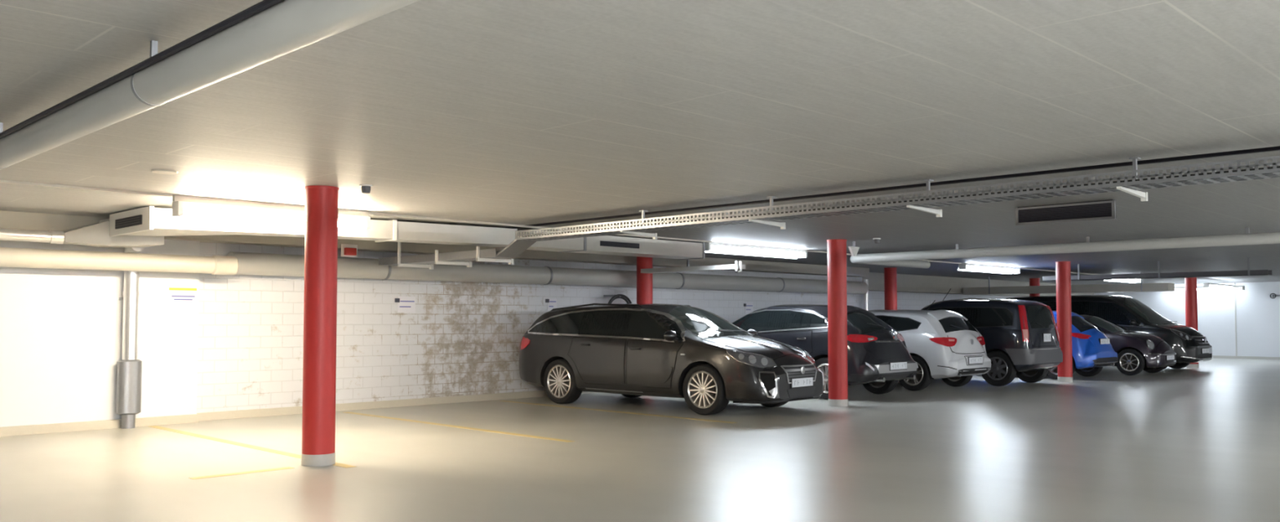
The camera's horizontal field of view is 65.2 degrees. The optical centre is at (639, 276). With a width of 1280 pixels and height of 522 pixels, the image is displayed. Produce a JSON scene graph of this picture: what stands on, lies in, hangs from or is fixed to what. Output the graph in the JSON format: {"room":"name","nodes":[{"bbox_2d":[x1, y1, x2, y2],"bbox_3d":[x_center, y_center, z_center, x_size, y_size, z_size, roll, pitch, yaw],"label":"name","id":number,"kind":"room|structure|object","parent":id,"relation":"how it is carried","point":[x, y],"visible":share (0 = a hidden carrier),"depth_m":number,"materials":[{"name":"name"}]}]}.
{"room":"parking garage","nodes":[
{"label":"parking garage","id":0,"kind":"room"},
{"bbox_2d":[0,239,199,426],"bbox_3d":[-10.288,0.394,8.079,0.600,2.450,12.980,-2,-3,45],"label":"wall","id":1,"kind":"structure","parent":0,"point":[61,329],"depth_m":11.55,"materials":[{"name":"white paint"}]},
{"bbox_2d":[0,413,198,435],"bbox_3d":[-10.065,1.559,7.816,0.060,0.100,12.990,-2,-3,45],"label":"baseboard","id":2,"kind":"structure","parent":1,"relation":"attached to","point":[190,418],"depth_m":11.52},
{"bbox_2d":[115,247,144,428],"bbox_3d":[-5.976,0.657,11.765,0.305,2.232,0.270,-2,-3,45],"label":"pipe","id":3,"kind":"object","parent":1,"relation":"attached to","point":[129,368],"visible":0.76,"depth_m":11.73,"materials":[{"name":"metal"}]},
{"bbox_2d":[168,285,197,303],"bbox_3d":[-5.637,0.222,12.343,0.008,0.210,0.350,-2,-3,45],"label":"notice","id":4,"kind":"object","parent":1,"relation":"attached to","point":[176,294],"visible":1,"depth_m":12.34,"materials":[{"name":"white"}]},
{"bbox_2d":[341,244,357,257],"bbox_3d":[-3.973,-0.361,13.725,0.062,0.170,0.240,-2,-3,45],"label":"alarm box","id":5,"kind":"object","parent":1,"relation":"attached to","point":[347,250],"visible":1,"depth_m":13.70,"materials":[{"name":"red plastic"}]},
{"bbox_2d":[0,210,869,276],"bbox_3d":[-4.734,-0.515,13.261,0.360,0.200,28.100,-2,-3,45],"label":"pipe","id":6,"kind":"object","parent":1,"relation":"attached to","point":[8,219],"depth_m":14.55,"materials":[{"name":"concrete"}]},
{"bbox_2d":[196,241,862,412],"bbox_3d":[-0.353,0.817,18.181,0.450,2.450,15.370,-2,-3,45],"label":"wall","id":7,"kind":"structure","parent":0,"point":[461,338],"depth_m":14.57,"materials":[{"name":"white brick"}]},
{"bbox_2d":[196,390,598,421],"bbox_3d":[-0.180,1.984,17.967,0.050,0.100,15.360,-2,-3,45],"label":"baseboard","id":8,"kind":"structure","parent":7,"relation":"attached to","point":[209,415],"depth_m":14.35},
{"bbox_2d":[395,296,415,312],"bbox_3d":[-3.459,0.408,14.741,0.012,0.240,0.350,-2,-3,45],"label":"wall sign","id":9,"kind":"object","parent":7,"relation":"attached to","point":[405,304],"visible":1,"depth_m":14.75,"materials":[{"name":"white plastic"}]},
{"bbox_2d":[226,251,868,293],"bbox_3d":[-0.024,0.043,17.985,0.306,0.306,14.750,-2,-3,45],"label":"pipe","id":10,"kind":"object","parent":7,"relation":"attached to","point":[250,263],"visible":0.85,"depth_m":16.00,"materials":[{"name":"metal"}]},
{"bbox_2d":[545,297,556,310],"bbox_3d":[-1.486,0.461,16.727,0.012,0.200,0.250,-2,-3,45],"label":"wall sign","id":11,"kind":"object","parent":7,"relation":"attached to","point":[552,302],"visible":0.95,"depth_m":16.73,"materials":[{"name":"white plastic"}]},
{"bbox_2d":[603,293,631,303],"bbox_3d":[-0.357,0.529,17.532,0.882,0.709,0.450,2,-3,-39],"label":"hose","id":12,"kind":"object","parent":7,"relation":"attached to","point":[624,297],"visible":0.37,"depth_m":17.38,"materials":[{"name":"black plastic"}]},
{"bbox_2d":[743,302,753,313],"bbox_3d":[2.213,0.637,20.448,0.012,0.240,0.310,-2,-3,45],"label":"wall sign","id":13,"kind":"object","parent":7,"relation":"attached to","point":[748,306],"visible":0.95,"depth_m":20.46,"materials":[{"name":"white plastic"}]},
{"bbox_2d":[0,0,1279,227],"bbox_3d":[-2.008,-1.240,1.935,25.500,0.300,15.840,-2,-3,45],"label":"ceiling","id":14,"kind":"structure","parent":0,"point":[513,112],"depth_m":5.32,"materials":[{"name":"concrete"}]},
{"bbox_2d":[0,179,172,196],"bbox_3d":[-8.451,-0.935,5.371,0.040,0.022,11.450,-2,-3,45],"label":"rail","id":15,"kind":"object","parent":14,"relation":"attached to","point":[1,180],"visible":1,"depth_m":8.88,"materials":[{"name":"white metal"}]},
{"bbox_2d":[151,168,178,173],"bbox_3d":[-3.775,-0.832,7.948,0.200,0.012,0.200,-2,-3,45],"label":"cover","id":16,"kind":"object","parent":14,"relation":"attached to","point":[155,171],"visible":1,"depth_m":7.90,"materials":[{"name":"white plastic"}]},
{"bbox_2d":[0,0,419,169],"bbox_3d":[0.817,-0.977,1.362,20.500,0.274,0.188,-2,-3,45],"label":"pipe","id":17,"kind":"object","parent":14,"relation":"hanging from","point":[268,30],"visible":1,"depth_m":3.75,"materials":[{"name":"metal"}]},
{"bbox_2d":[172,194,368,216],"bbox_3d":[-3.691,-0.714,10.187,0.060,0.060,2.040,-2,-3,45],"label":"rail","id":18,"kind":"object","parent":14,"relation":"attached to","point":[175,197],"visible":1,"depth_m":9.96,"materials":[{"name":"white metal"}]},
{"bbox_2d":[172,200,370,229],"bbox_3d":[-3.691,-0.616,10.197,0.150,0.135,2.020,-2,-3,45],"label":"ceiling lamp","id":19,"kind":"object","parent":18,"relation":"attached to","point":[180,208],"visible":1,"depth_m":9.95,"materials":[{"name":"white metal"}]},
{"bbox_2d":[62,205,517,247],"bbox_3d":[-3.989,-0.484,11.905,4.974,0.345,1.720,2,-3,-32],"label":"air duct","id":20,"kind":"object","parent":14,"relation":"attached to","point":[146,226],"visible":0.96,"depth_m":11.09,"materials":[{"name":"white metal"}]},
{"bbox_2d":[0,228,64,244],"bbox_3d":[-10.283,-0.598,6.990,0.144,0.144,11.225,-2,-3,45],"label":"duct","id":21,"kind":"object","parent":20,"relation":"attached to","point":[11,234],"visible":1,"depth_m":10.72,"materials":[{"name":"metal"}]},
{"bbox_2d":[115,214,142,228],"bbox_3d":[-5.452,-0.584,10.666,0.780,0.100,0.015,-2,-3,45],"label":"grille","id":22,"kind":"object","parent":20,"relation":"attached to","point":[123,221],"depth_m":10.64,"materials":[{"name":"black metal"}]},
{"bbox_2d":[359,183,372,193],"bbox_3d":[-2.399,-0.766,8.764,0.110,0.075,0.110,-2,-3,45],"label":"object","id":23,"kind":"object","parent":14,"relation":"attached to","point":[366,188],"visible":1,"depth_m":8.73,"materials":[{"name":"grey plastic"}]},
{"bbox_2d":[397,241,433,269],"bbox_3d":[-3.092,-0.352,13.801,0.060,0.480,0.550,-2,-3,45],"label":"bracket","id":24,"kind":"object","parent":14,"relation":"hanging from","point":[400,259],"depth_m":13.65,"materials":[{"name":"white metal"}]},
{"bbox_2d":[378,155,1279,269],"bbox_3d":[2.364,-0.579,8.395,16.468,0.480,0.560,-2,-3,45],"label":"cable tray","id":25,"kind":"object","parent":14,"relation":"hanging from","point":[518,245],"visible":1,"depth_m":8.41,"materials":[{"name":"metal"}]},
{"bbox_2d":[378,248,514,266],"bbox_3d":[-2.591,-0.249,13.165,2.700,0.100,0.306,-2,-3,45],"label":"tray","id":26,"kind":"object","parent":25,"relation":"on","point":[492,255],"depth_m":12.96,"materials":[{"name":"metal"}]},
{"bbox_2d":[435,249,471,266],"bbox_3d":[-2.454,-0.239,13.162,0.060,0.200,0.550,-2,-3,45],"label":"bracket","id":27,"kind":"object","parent":25,"relation":"on","point":[437,255],"depth_m":13.06,"materials":[{"name":"white metal"}]},
{"bbox_2d":[475,246,514,264],"bbox_3d":[-1.815,-0.266,12.528,0.060,0.200,0.550,-2,-3,45],"label":"bracket","id":28,"kind":"object","parent":25,"relation":"on","point":[479,257],"depth_m":12.45,"materials":[{"name":"white metal"}]},
{"bbox_2d":[516,170,1279,240],"bbox_3d":[3.472,-0.597,7.311,13.368,0.066,0.537,-2,-3,45],"label":"tray","id":29,"kind":"object","parent":25,"relation":"on","point":[1132,187],"depth_m":8.19,"materials":[{"name":"white metal"}]},
{"bbox_2d":[0,357,1279,521],"bbox_3d":[8.231,1.939,12.120,25.500,0.300,44.900,-2,-3,45],"label":"floor","id":30,"kind":"structure","parent":0,"point":[1202,443],"depth_m":8.91,"materials":[{"name":"grey concrete"}]},
{"bbox_2d":[189,466,293,479],"bbox_3d":[-3.300,1.629,8.325,0.100,0.002,0.850,-2,-3,45],"label":"parking line","id":31,"kind":"object","parent":30,"relation":"on","point":[288,467],"visible":1,"depth_m":8.29,"materials":[{"name":"yellow paint"}]},
{"bbox_2d":[149,425,355,467],"bbox_3d":[-4.159,1.712,10.296,4.700,0.002,0.100,-2,-3,45],"label":"parking line","id":32,"kind":"object","parent":30,"relation":"on","point":[290,454],"visible":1,"depth_m":10.17,"materials":[{"name":"yellow paint"}]},
{"bbox_2d":[301,185,338,466],"bbox_3d":[-2.838,0.427,8.883,0.292,2.450,0.292,-2,-3,45],"label":"column","id":33,"kind":"structure","parent":30,"relation":"on","point":[321,232],"depth_m":8.77,"materials":[{"name":"red paint"}]},
{"bbox_2d":[344,411,574,441],"bbox_3d":[-2.376,1.787,12.090,4.700,0.002,0.100,-2,-3,45],"label":"parking line","id":34,"kind":"object","parent":30,"relation":"on","point":[433,423],"visible":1,"depth_m":11.77,"materials":[{"name":"yellow paint"}]},
{"bbox_2d":[502,400,736,422],"bbox_3d":[-0.494,1.866,13.983,4.700,0.002,0.100,-2,-3,45],"label":"parking line","id":35,"kind":"object","parent":30,"relation":"on","point":[503,400],"visible":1,"depth_m":13.68,"materials":[{"name":"yellow paint"}]},
{"bbox_2d":[636,256,653,302],"bbox_3d":[0.081,0.785,17.406,0.292,2.450,0.292,-2,-3,45],"label":"column","id":36,"kind":"structure","parent":30,"relation":"on","point":[644,280],"depth_m":17.32,"materials":[{"name":"red paint"}]},
{"bbox_2d":[519,302,824,414],"bbox_3d":[0.340,1.148,14.926,4.842,1.515,2.185,-2,-3,41],"label":"station wagon","id":37,"kind":"object","parent":30,"relation":"on","point":[695,355],"visible":1,"depth_m":14.01,"materials":[{"name":"black paint"}]},
{"bbox_2d":[663,329,679,341],"bbox_3d":[0.430,0.802,13.598,0.130,0.155,0.265,-2,-3,41],"label":"mirror","id":38,"kind":"object","parent":37,"relation":"on","point":[670,335],"depth_m":13.55,"materials":[{"name":"black paint"}]},
{"bbox_2d":[747,328,757,335],"bbox_3d":[1.679,0.864,15.055,0.130,0.155,0.265,-2,-3,41],"label":"mirror","id":39,"kind":"object","parent":37,"relation":"attached to","point":[755,333],"depth_m":15.02,"materials":[{"name":"black paint"}]},
{"bbox_2d":[701,335,804,359],"bbox_3d":[1.655,0.988,13.778,1.037,0.347,1.515,-2,-3,45],"label":"hood","id":40,"kind":"object","parent":37,"relation":"attached to","point":[746,347],"depth_m":13.42,"materials":[{"name":"black metal"}]},
{"bbox_2d":[780,363,817,383],"bbox_3d":[2.132,1.290,13.383,0.085,0.239,0.820,-2,-3,41],"label":"grille","id":41,"kind":"object","parent":37,"relation":"attached to","point":[793,373],"depth_m":13.31,"materials":[{"name":"grey plastic"}]},
{"bbox_2d":[731,303,918,399],"bbox_3d":[2.615,1.244,17.448,4.230,1.535,2.132,-2,-3,44],"label":"hatchback","id":42,"kind":"object","parent":30,"relation":"on","point":[878,357],"visible":0.48,"depth_m":16.13,"materials":[{"name":"black paint"}]},
{"bbox_2d":[826,239,848,406],"bbox_3d":[2.925,0.676,14.823,0.292,2.450,0.292,-2,-3,45],"label":"column","id":43,"kind":"structure","parent":30,"relation":"on","point":[836,248],"depth_m":14.71,"materials":[{"name":"red paint"}]},
{"bbox_2d":[863,279,868,310],"bbox_3d":[5.278,1.158,23.339,0.110,2.200,0.110,-2,-3,45],"label":"drain pipe","id":44,"kind":"object","parent":30,"relation":"on","point":[866,295],"visible":0.34,"depth_m":23.32,"materials":[{"name":"metal"}]},
{"bbox_2d":[884,266,897,309],"bbox_3d":[5.753,1.017,22.943,0.292,2.450,0.292,-2,-3,45],"label":"column","id":45,"kind":"structure","parent":30,"relation":"on","point":[891,273],"depth_m":22.86,"materials":[{"name":"red paint"}]},
{"bbox_2d":[867,300,991,390],"bbox_3d":[4.564,1.279,19.332,4.061,1.624,2.117,-2,-3,45],"label":"hatchback","id":46,"kind":"object","parent":30,"relation":"on","point":[944,344],"visible":0.49,"depth_m":17.82,"materials":[{"name":"white paint"}]},
{"bbox_2d":[921,288,1062,386],"bbox_3d":[6.488,1.187,20.471,3.754,1.904,2.010,-2,-3,45],"label":"car","id":47,"kind":"object","parent":30,"relation":"on","point":[1021,337],"visible":0.52,"depth_m":19.07,"materials":[{"name":"black paint"}]},
{"bbox_2d":[1022,328,1028,338],"bbox_3d":[7.218,1.074,18.733,0.125,0.184,0.078,1,-2,-16],"label":"lamp","id":48,"kind":"object","parent":47,"relation":"attached to","point":[1024,331],"depth_m":18.71,"materials":[{"name":"pink"}]},
{"bbox_2d":[1029,278,1039,296],"bbox_3d":[11.425,1.268,28.933,0.292,2.450,0.292,-2,-3,45],"label":"column","id":49,"kind":"structure","parent":30,"relation":"on","point":[1033,282],"depth_m":28.86,"materials":[{"name":"red paint"}]},
{"bbox_2d":[1055,261,1072,382],"bbox_3d":[8.682,0.914,20.488,0.292,2.450,0.292,-2,-3,45],"label":"column","id":50,"kind":"structure","parent":30,"relation":"on","point":[1063,268],"depth_m":20.38,"materials":[{"name":"red paint"}]},
{"bbox_2d":[1047,310,1117,378],"bbox_3d":[8.489,1.494,22.701,4.076,1.475,2.128,-2,-3,45],"label":"hatchback","id":51,"kind":"object","parent":30,"relation":"on","point":[1092,350],"visible":0.23,"depth_m":21.14,"materials":[{"name":"blue paint"}]},
{"bbox_2d":[1003,294,1212,369],"bbox_3d":[12.025,1.430,26.355,5.179,1.910,2.270,-2,-3,45],"label":"van","id":52,"kind":"object","parent":30,"relation":"on","point":[1189,345],"visible":0.4,"depth_m":25.00,"materials":[{"name":"black paint"}]},
{"bbox_2d":[1129,319,1137,324],"bbox_3d":[12.216,1.130,24.764,0.130,0.155,0.265,-2,-3,45],"label":"mirror","id":53,"kind":"object","parent":52,"relation":"attached to","point":[1132,322],"depth_m":24.70,"materials":[{"name":"black paint"}]},
{"bbox_2d":[1189,334,1209,346],"bbox_3d":[13.768,1.560,24.617,0.267,0.264,0.923,-2,-3,45],"label":"grille","id":54,"kind":"object","parent":52,"relation":"attached to","point":[1198,340],"depth_m":24.39,"materials":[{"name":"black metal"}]},
{"bbox_2d":[1079,314,1176,375],"bbox_3d":[10.820,1.593,24.047,3.562,1.390,2.014,-2,-3,45],"label":"car","id":55,"kind":"object","parent":30,"relation":"on","point":[1137,352],"visible":0.46,"depth_m":22.74,"materials":[{"name":"black paint"}]},
{"bbox_2d":[1165,352,1174,361],"bbox_3d":[12.068,1.836,22.797,0.012,0.200,0.600,-2,-3,45],"label":"license plate","id":56,"kind":"object","parent":55,"relation":"attached to","point":[1170,357],"depth_m":22.76,"materials":[{"name":"white plastic"}]},
{"bbox_2d":[1184,277,1199,367],"bbox_3d":[14.524,1.159,26.351,0.292,2.450,0.292,-2,-3,45],"label":"column","id":57,"kind":"structure","parent":30,"relation":"on","point":[1190,283],"depth_m":26.25,"materials":[{"name":"red paint"}]},
{"bbox_2d":[502,146,1279,284],"bbox_3d":[13.889,-0.570,17.928,25.500,0.300,28.840,-2,-3,45],"label":"ceiling","id":58,"kind":"structure","parent":0,"point":[1224,208],"depth_m":13.08,"materials":[{"name":"metal"}]},
{"bbox_2d":[368,212,711,242],"bbox_3d":[-0.972,-0.613,13.052,0.040,0.022,5.800,-2,-3,45],"label":"rail","id":59,"kind":"object","parent":58,"relation":"attached to","point":[370,213],"visible":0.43,"depth_m":12.19,"materials":[{"name":"white metal"}]},
{"bbox_2d":[517,229,705,259],"bbox_3d":[-0.385,-0.439,14.119,0.530,0.240,3.350,-2,-3,45],"label":"air duct","id":60,"kind":"object","parent":58,"relation":"attached to","point":[605,244],"visible":0.86,"depth_m":13.97,"materials":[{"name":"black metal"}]},
{"bbox_2d":[600,240,639,248],"bbox_3d":[-0.276,-0.445,13.869,0.010,0.070,0.750,-2,-3,45],"label":"grille","id":61,"kind":"object","parent":60,"relation":"attached to","point":[603,244],"depth_m":13.86,"materials":[{"name":"black metal"}]},
{"bbox_2d":[640,259,745,273],"bbox_3d":[0.837,-0.259,16.387,2.130,0.450,0.240,-2,-3,45],"label":"pipe","id":62,"kind":"object","parent":58,"relation":"hanging from","point":[735,266],"visible":0.87,"depth_m":16.20,"materials":[{"name":"white metal"}]},
{"bbox_2d":[701,241,807,258],"bbox_3d":[1.871,-0.419,16.143,0.200,0.150,2.540,-2,-3,45],"label":"ceiling lamp","id":63,"kind":"object","parent":58,"relation":"attached to","point":[713,246],"visible":0.84,"depth_m":16.02,"materials":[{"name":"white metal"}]},
{"bbox_2d":[711,244,804,257],"bbox_3d":[1.888,-0.405,16.125,0.120,0.080,2.440,-2,-3,45],"label":"diffuser","id":64,"kind":"object","parent":63,"relation":"attached to","point":[748,250],"depth_m":16.10,"materials":[{"name":"white plastic"}]},
{"bbox_2d":[848,241,859,256],"bbox_3d":[3.242,-0.425,15.175,0.040,0.220,0.260,-2,-3,45],"label":"bracket","id":65,"kind":"object","parent":58,"relation":"attached to","point":[854,250],"visible":1,"depth_m":15.16,"materials":[{"name":"white metal"}]},
{"bbox_2d":[872,237,880,243],"bbox_3d":[3.449,-0.522,14.578,0.110,0.075,0.110,-2,-3,45],"label":"security camera","id":66,"kind":"object","parent":58,"relation":"attached to","point":[877,240],"visible":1,"depth_m":14.54,"materials":[{"name":"grey plastic"}]},
{"bbox_2d":[807,249,960,263],"bbox_3d":[4.760,-0.363,19.017,0.040,0.022,5.550,-2,-3,45],"label":"rail","id":67,"kind":"object","parent":58,"relation":"attached to","point":[807,250],"visible":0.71,"depth_m":19.89,"materials":[{"name":"white metal"}]},
{"bbox_2d":[957,262,1020,274],"bbox_3d":[7.684,-0.174,21.991,0.200,0.150,2.640,-2,-3,45],"label":"ceiling lamp","id":68,"kind":"object","parent":58,"relation":"attached to","point":[962,266],"visible":1,"depth_m":21.81,"materials":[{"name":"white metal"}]},
{"bbox_2d":[966,265,1018,273],"bbox_3d":[7.702,-0.160,21.973,0.120,0.080,2.540,-2,-3,45],"label":"diffuser","id":69,"kind":"object","parent":68,"relation":"attached to","point":[986,268],"depth_m":22.03,"materials":[{"name":"white plastic"}]},
{"bbox_2d":[1020,267,1095,274],"bbox_3d":[10.591,-0.117,24.883,0.040,0.022,5.400,-2,-3,45],"label":"rail","id":70,"kind":"object","parent":58,"relation":"attached to","point":[1020,268],"visible":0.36,"depth_m":24.04,"materials":[{"name":"white metal"}]},
{"bbox_2d":[849,227,1279,268],"bbox_3d":[9.929,-0.535,12.531,15.522,0.222,2.672,-2,-3,45],"label":"ceiling pipe","id":71,"kind":"object","parent":58,"relation":"hanging from","point":[903,259],"visible":0.88,"depth_m":14.44,"materials":[{"name":"metal"}]},
{"bbox_2d":[1015,199,1115,225],"bbox_3d":[4.324,-0.648,10.181,1.000,0.192,0.090,-2,-3,45],"label":"ceiling vent","id":72,"kind":"object","parent":58,"relation":"in","point":[1100,209],"visible":1,"depth_m":10.13,"materials":[{"name":"black metal"}]},
{"bbox_2d":[963,271,1174,294],"bbox_3d":[11.287,0.192,26.780,5.400,0.480,0.510,-2,-3,45],"label":"cable tray","id":73,"kind":"object","parent":58,"relation":"hanging from","point":[1155,286],"visible":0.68,"depth_m":26.21,"materials":[{"name":"metal"}]},
{"bbox_2d":[1103,278,1142,283],"bbox_3d":[13.391,0.066,27.734,0.200,0.150,2.440,-2,-3,45],"label":"ceiling lamp","id":74,"kind":"object","parent":58,"relation":"attached to","point":[1138,280],"visible":0.44,"depth_m":27.86,"materials":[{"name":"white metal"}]},
{"bbox_2d":[1111,279,1140,282],"bbox_3d":[13.409,0.081,27.716,0.120,0.080,2.340,-2,-3,45],"label":"diffuser","id":75,"kind":"object","parent":74,"relation":"attached to","point":[1112,280],"depth_m":27.87,"materials":[{"name":"white plastic"}]},
{"bbox_2d":[1042,257,1271,280],"bbox_3d":[10.459,-0.139,20.561,4.300,0.340,0.315,-2,-3,45],"label":"cable tray","id":76,"kind":"object","parent":58,"relation":"hanging from","point":[1257,272],"visible":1,"depth_m":20.19,"materials":[{"name":"grey metal"}]},
{"bbox_2d":[1174,285,1244,290],"bbox_3d":[18.271,0.389,32.745,2.640,0.135,0.150,-2,-3,45],"label":"ceiling lamp","id":77,"kind":"object","parent":58,"relation":"attached to","point":[1234,287],"visible":0.57,"depth_m":32.47,"materials":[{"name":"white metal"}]},
{"bbox_2d":[1174,287,1241,290],"bbox_3d":[18.271,0.411,32.744,2.540,0.080,0.120,-2,-3,45],"label":"diffuser","id":78,"kind":"object","parent":77,"relation":"attached to","point":[1175,288],"depth_m":32.52,"materials":[{"name":"white plastic"}]},
{"bbox_2d":[1203,282,1232,288],"bbox_3d":[17.501,0.285,30.269,0.150,0.135,2.440,-2,-3,45],"label":"ceiling lamp","id":79,"kind":"object","parent":58,"relation":"attached to","point":[1206,284],"visible":1,"depth_m":30.00,"materials":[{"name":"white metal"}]},
{"bbox_2d":[1209,284,1231,288],"bbox_3d":[17.501,0.308,30.268,0.120,0.080,2.340,-2,-3,45],"label":"diffuser","id":80,"kind":"object","parent":79,"relation":"attached to","point":[1224,286],"depth_m":30.31,"materials":[{"name":"white plastic"}]},
{"bbox_2d":[862,290,1016,310],"bbox_3d":[10.024,1.319,30.147,0.300,2.450,16.250,-2,-3,45],"label":"wall","id":81,"kind":"structure","parent":0,"point":[905,300],"depth_m":27.45,"materials":[{"name":"white brick"}]},
{"bbox_2d":[862,271,1094,296],"bbox_3d":[10.184,0.305,29.854,0.400,0.450,16.500,-2,-3,45],"label":"trim","id":82,"kind":"structure","parent":81,"relation":"attached to","point":[905,282],"depth_m":27.67,"materials":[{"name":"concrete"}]},
{"bbox_2d":[1093,281,1265,356],"bbox_3d":[17.866,1.481,34.017,5.970,2.450,0.300,-2,-3,45],"label":"wall","id":83,"kind":"structure","parent":0,"point":[1216,308],"depth_m":32.62,"materials":[{"name":"white paint"}]},
{"bbox_2d":[1234,282,1237,355],"bbox_3d":[19.279,1.373,32.392,0.030,2.370,0.040,-2,-3,45],"label":"trim","id":84,"kind":"structure","parent":83,"relation":"attached to","point":[1234,282],"depth_m":32.38,"materials":[{"name":"grey paint"}]},
{"bbox_2d":[1212,355,1265,359],"bbox_3d":[17.860,2.656,33.749,5.670,0.080,0.060,-2,-3,45],"label":"baseboard","id":85,"kind":"structure","parent":83,"relation":"attached to","point":[1213,356],"depth_m":32.27,"materials":[{"name":"grey paint"}]},
{"bbox_2d":[1263,281,1279,356],"bbox_3d":[26.445,1.121,25.421,18.330,2.450,0.420,-2,-3,45],"label":"wall","id":86,"kind":"structure","parent":0,"point":[1272,306],"depth_m":31.57,"materials":[{"name":"white paint"}]},
{"bbox_2d":[1265,356,1279,359],"bbox_3d":[26.291,2.298,25.216,18.330,0.080,0.060,-2,-3,45],"label":"baseboard","id":87,"kind":"structure","parent":86,"relation":"attached to","point":[1266,357],"depth_m":31.50,"materials":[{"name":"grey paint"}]},
{"bbox_2d":[1270,293,1279,298],"bbox_3d":[20.033,0.596,31.411,0.436,0.170,0.125,-2,-3,45],"label":"valve","id":88,"kind":"object","parent":86,"relation":"attached to","point":[1274,295],"visible":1,"depth_m":31.46,"materials":[{"name":"black metal"}]},
{"bbox_3d":[-6.914,-0.139,-4.619,23.300,2.450,0.300,-2,-3,45],"label":"wall","id":89,"kind":"structure","parent":0,"visible":0},
{"bbox_2d":[0,247,239,275],"bbox_3d":[-9.700,-0.333,7.822,0.236,0.236,13.200,-2,-3,45],"label":"pipe","id":90,"kind":"object","parent":89,"relation":"attached to","point":[9,256],"visible":1,"depth_m":11.44,"materials":[{"name":"white metal"}]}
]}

